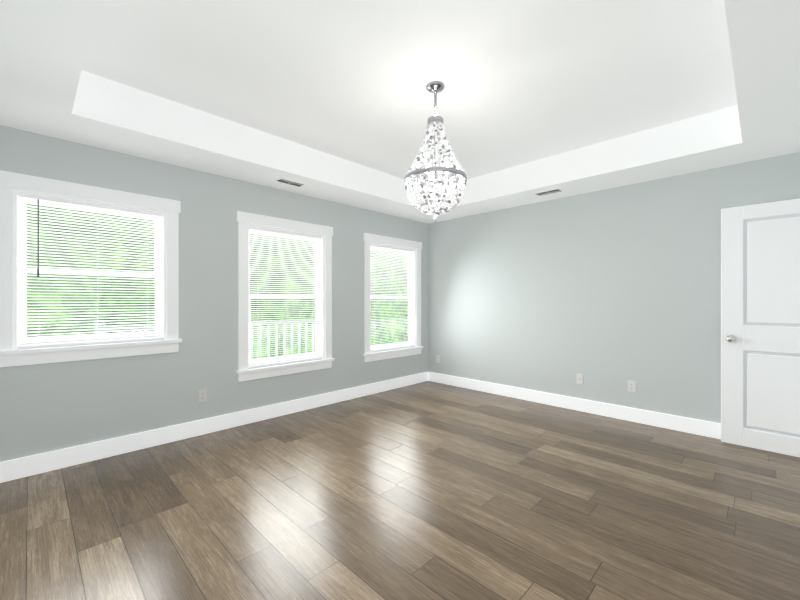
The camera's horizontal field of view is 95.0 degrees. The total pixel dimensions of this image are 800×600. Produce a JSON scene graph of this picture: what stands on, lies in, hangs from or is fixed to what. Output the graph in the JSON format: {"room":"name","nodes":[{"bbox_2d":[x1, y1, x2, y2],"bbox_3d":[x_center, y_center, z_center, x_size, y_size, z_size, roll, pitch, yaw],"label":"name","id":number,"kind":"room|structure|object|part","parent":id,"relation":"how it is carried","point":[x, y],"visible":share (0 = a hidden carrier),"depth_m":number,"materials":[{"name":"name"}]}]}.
{"room":"empty bedroom","nodes":[
{"label":"empty bedroom","id":0,"kind":"room"},
{"bbox_2d":[0,125,427,461],"bbox_3d":[-1.276,-0.190,4.077,0.150,2.860,5.020,0,0,45],"label":"wall","id":1,"kind":"structure","parent":0,"point":[46,407],"depth_m":3.35,"materials":[{"name":"grey paint"}]},
{"bbox_2d":[13,189,165,349],"bbox_3d":[-2.416,-0.220,2.925,0.150,1.120,0.920,0,0,45],"label":"liner","id":2,"kind":"object","parent":1,"relation":"attached to","point":[15,193],"visible":0.75,"depth_m":2.78,"materials":[{"name":"white paint"}]},
{"bbox_2d":[0,170,181,366],"bbox_3d":[-2.393,-0.216,2.902,0.185,1.338,1.140,0,0,45],"label":"window","id":3,"kind":"structure","parent":1,"relation":"in","point":[9,355],"depth_m":2.80,"materials":[{"name":"white paint"}]},
{"bbox_3d":[-2.432,-0.220,2.941,0.075,1.084,0.884,0,0,45],"label":"window sash","id":4,"kind":"part","parent":3,"relation":"part of","materials":[{"name":"white plastic"}]},
{"bbox_2d":[18,193,162,344],"bbox_3d":[-2.388,-0.226,2.898,0.032,1.071,0.872,0,0,45],"label":"window blind","id":5,"kind":"object","parent":3,"relation":"attached to","point":[78,203],"visible":0.96,"depth_m":2.85,"materials":[{"name":"white plastic"}]},
{"bbox_2d":[37,199,38,276],"bbox_3d":[-2.610,-0.451,2.645,0.012,0.562,0.012,0,0,45],"label":"blind wand","id":6,"kind":"object","parent":5,"relation":"hanging from","point":[37,238],"visible":0.98,"depth_m":2.64,"materials":[{"name":"grey plastic"}]},
{"bbox_3d":[-2.433,-0.225,2.942,0.032,0.978,0.788,0,0,45],"label":"glass","id":7,"kind":"part","parent":3,"relation":"part of","materials":[{"name":"white"}]},
{"bbox_2d":[198,389,206,402],"bbox_3d":[-1.833,0.880,3.403,0.007,0.115,0.070,0,0,45],"label":"electrical outlet","id":8,"kind":"object","parent":1,"relation":"attached to","point":[202,395],"visible":1,"depth_m":3.40,"materials":[{"name":"white plastic"}]},
{"bbox_2d":[0,372,427,482],"bbox_3d":[-1.216,1.170,4.017,0.020,0.140,4.720,0,0,45],"label":"baseboard","id":9,"kind":"structure","parent":1,"relation":"attached to","point":[17,468],"depth_m":3.22,"materials":[{"name":"white paint"}]},
{"bbox_2d":[236,211,334,381],"bbox_3d":[-1.250,-0.041,4.058,0.185,1.688,1.140,0,0,45],"label":"window","id":10,"kind":"structure","parent":1,"relation":"in","point":[243,371],"depth_m":3.98,"materials":[{"name":"white paint"}]},
{"bbox_3d":[-1.290,-0.050,4.097,0.032,1.328,0.788,0,0,45],"label":"glass","id":11,"kind":"part","parent":10,"relation":"part of","materials":[{"name":"white"}]},
{"bbox_3d":[-1.289,-0.045,4.096,0.075,1.434,0.884,0,0,45],"label":"window sash","id":12,"kind":"part","parent":10,"relation":"part of","materials":[{"name":"white plastic"}]},
{"bbox_2d":[249,226,321,364],"bbox_3d":[-1.245,-0.051,4.053,0.032,1.421,0.872,0,0,45],"label":"window blind","id":13,"kind":"object","parent":10,"relation":"attached to","point":[258,229],"visible":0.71,"depth_m":3.99,"materials":[{"name":"white plastic"}]},
{"bbox_2d":[248,224,324,368],"bbox_3d":[-1.273,-0.045,4.080,0.150,1.470,0.920,0,0,45],"label":"liner","id":14,"kind":"object","parent":1,"relation":"attached to","point":[322,301],"visible":0.46,"depth_m":4.34,"materials":[{"name":"white paint"}]},
{"bbox_2d":[363,233,422,361],"bbox_3d":[-0.110,-0.041,5.209,0.185,1.688,1.140,0,0,45],"label":"window","id":15,"kind":"structure","parent":1,"relation":"in","point":[368,238],"depth_m":5.19,"materials":[{"name":"white paint"}]},
{"bbox_3d":[-0.150,-0.050,5.249,0.032,1.328,0.788,0,0,45],"label":"glass","id":16,"kind":"part","parent":15,"relation":"part of","materials":[{"name":"white"}]},
{"bbox_3d":[-0.149,-0.045,5.248,0.075,1.434,0.884,0,0,45],"label":"window sash","id":17,"kind":"part","parent":15,"relation":"part of","materials":[{"name":"white plastic"}]},
{"bbox_2d":[371,244,413,349],"bbox_3d":[-0.106,-0.051,5.205,0.032,1.421,0.872,0,0,45],"label":"window blind","id":18,"kind":"object","parent":15,"relation":"attached to","point":[388,247],"visible":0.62,"depth_m":5.19,"materials":[{"name":"white plastic"}]},
{"bbox_2d":[370,242,415,352],"bbox_3d":[-0.134,-0.045,5.232,0.150,1.470,0.920,0,0,45],"label":"liner","id":19,"kind":"object","parent":1,"relation":"attached to","point":[414,301],"visible":0.4,"depth_m":5.50,"materials":[{"name":"white paint"}]},
{"bbox_2d":[0,381,799,599],"bbox_3d":[0.248,1.300,2.568,4.240,0.120,4.820,0,0,45],"label":"floor","id":20,"kind":"structure","parent":0,"point":[428,490],"depth_m":2.15,"materials":[{"name":"brown wood"}]},
{"bbox_2d":[0,0,799,223],"bbox_3d":[0.248,-1.350,2.568,4.140,0.300,4.720,0,0,45],"label":"ceiling","id":21,"kind":"structure","parent":0,"point":[49,87],"depth_m":2.80,"materials":[{"name":"white paint"}]},
{"bbox_2d":[273,177,307,187],"bbox_3d":[-1.108,-1.196,3.714,0.150,0.008,0.300,0,0,45],"label":"ceiling vent","id":22,"kind":"object","parent":21,"relation":"in","point":[289,182],"visible":0.98,"depth_m":3.70,"materials":[{"name":"white plastic"}]},
{"bbox_2d":[533,188,564,196],"bbox_3d":[1.641,-1.196,4.046,0.300,0.008,0.150,0,0,45],"label":"ceiling vent","id":23,"kind":"object","parent":21,"relation":"in","point":[548,192],"visible":1,"depth_m":4.04,"materials":[{"name":"white plastic"}]},
{"bbox_2d":[82,0,737,186],"bbox_3d":[0.248,-1.560,2.568,4.140,0.120,4.720,0,0,45],"label":"ceiling","id":24,"kind":"structure","parent":0,"point":[525,81],"depth_m":2.36,"materials":[{"name":"white paint"}]},
{"bbox_2d":[404,81,466,221],"bbox_3d":[0.248,-1.024,2.568,0.438,0.951,0.436,0,0,45],"label":"chandelier","id":25,"kind":"object","parent":24,"relation":"hanging from","point":[435,129],"visible":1,"depth_m":2.48,"materials":[{"name":"clear glass"}]},
{"bbox_2d":[428,152,799,423],"bbox_3d":[1.961,-0.190,4.299,4.140,2.860,0.150,0,0,45],"label":"wall","id":26,"kind":"structure","parent":0,"point":[608,294],"depth_m":3.97,"materials":[{"name":"grey paint"}]},
{"bbox_2d":[436,355,439,362],"bbox_3d":[0.577,0.880,5.558,0.070,0.115,0.007,0,0,45],"label":"electrical outlet","id":27,"kind":"object","parent":26,"relation":"attached to","point":[437,358],"visible":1,"depth_m":5.55,"materials":[{"name":"white plastic"}]},
{"bbox_2d":[428,372,720,438],"bbox_3d":[1.901,1.170,4.238,4.080,0.140,0.020,0,0,45],"label":"baseboard","id":28,"kind":"structure","parent":26,"relation":"attached to","point":[678,423],"depth_m":4.01,"materials":[{"name":"white paint"}]},
{"bbox_2d":[576,373,582,384],"bbox_3d":[2.020,0.880,4.124,0.070,0.115,0.016,0,0,45],"label":"electrical outlet","id":29,"kind":"object","parent":26,"relation":"attached to","point":[579,378],"visible":1,"depth_m":4.13,"materials":[{"name":"white plastic"}]},
{"bbox_2d":[628,380,635,392],"bbox_3d":[2.382,0.880,3.772,0.070,0.115,0.007,0,0,45],"label":"electrical outlet","id":30,"kind":"object","parent":26,"relation":"attached to","point":[631,386],"visible":1,"depth_m":3.77,"materials":[{"name":"white plastic"}]},
{"bbox_2d":[719,198,799,456],"bbox_3d":[3.050,0.213,2.974,0.697,2.030,0.183,0,0,45],"label":"door","id":31,"kind":"structure","parent":26,"relation":"in","point":[760,327],"depth_m":3.02,"materials":[{"name":"white paint"}]},
{"bbox_3d":[2.842,0.325,3.180,0.110,0.064,0.183,0,0,45],"label":"knob","id":32,"kind":"part","parent":31,"relation":"part of","materials":[{"name":"silver metal"}]},
{"label":"outside","id":33,"kind":"structure","parent":0,"visible":0},
{"bbox_2d":[27,204,407,358],"bbox_3d":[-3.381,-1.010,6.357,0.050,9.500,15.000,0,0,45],"label":"trees","id":34,"kind":"object","parent":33,"point":[282,316],"depth_m":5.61,"materials":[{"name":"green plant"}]},
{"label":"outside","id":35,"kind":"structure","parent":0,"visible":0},
{"bbox_2d":[94,319,314,359],"bbox_3d":[-1.806,1.940,4.657,1.380,3.400,3.090,0,0,45],"label":"deck railing","id":36,"kind":"object","parent":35,"point":[251,333],"depth_m":5.37,"materials":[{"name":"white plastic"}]}
]}

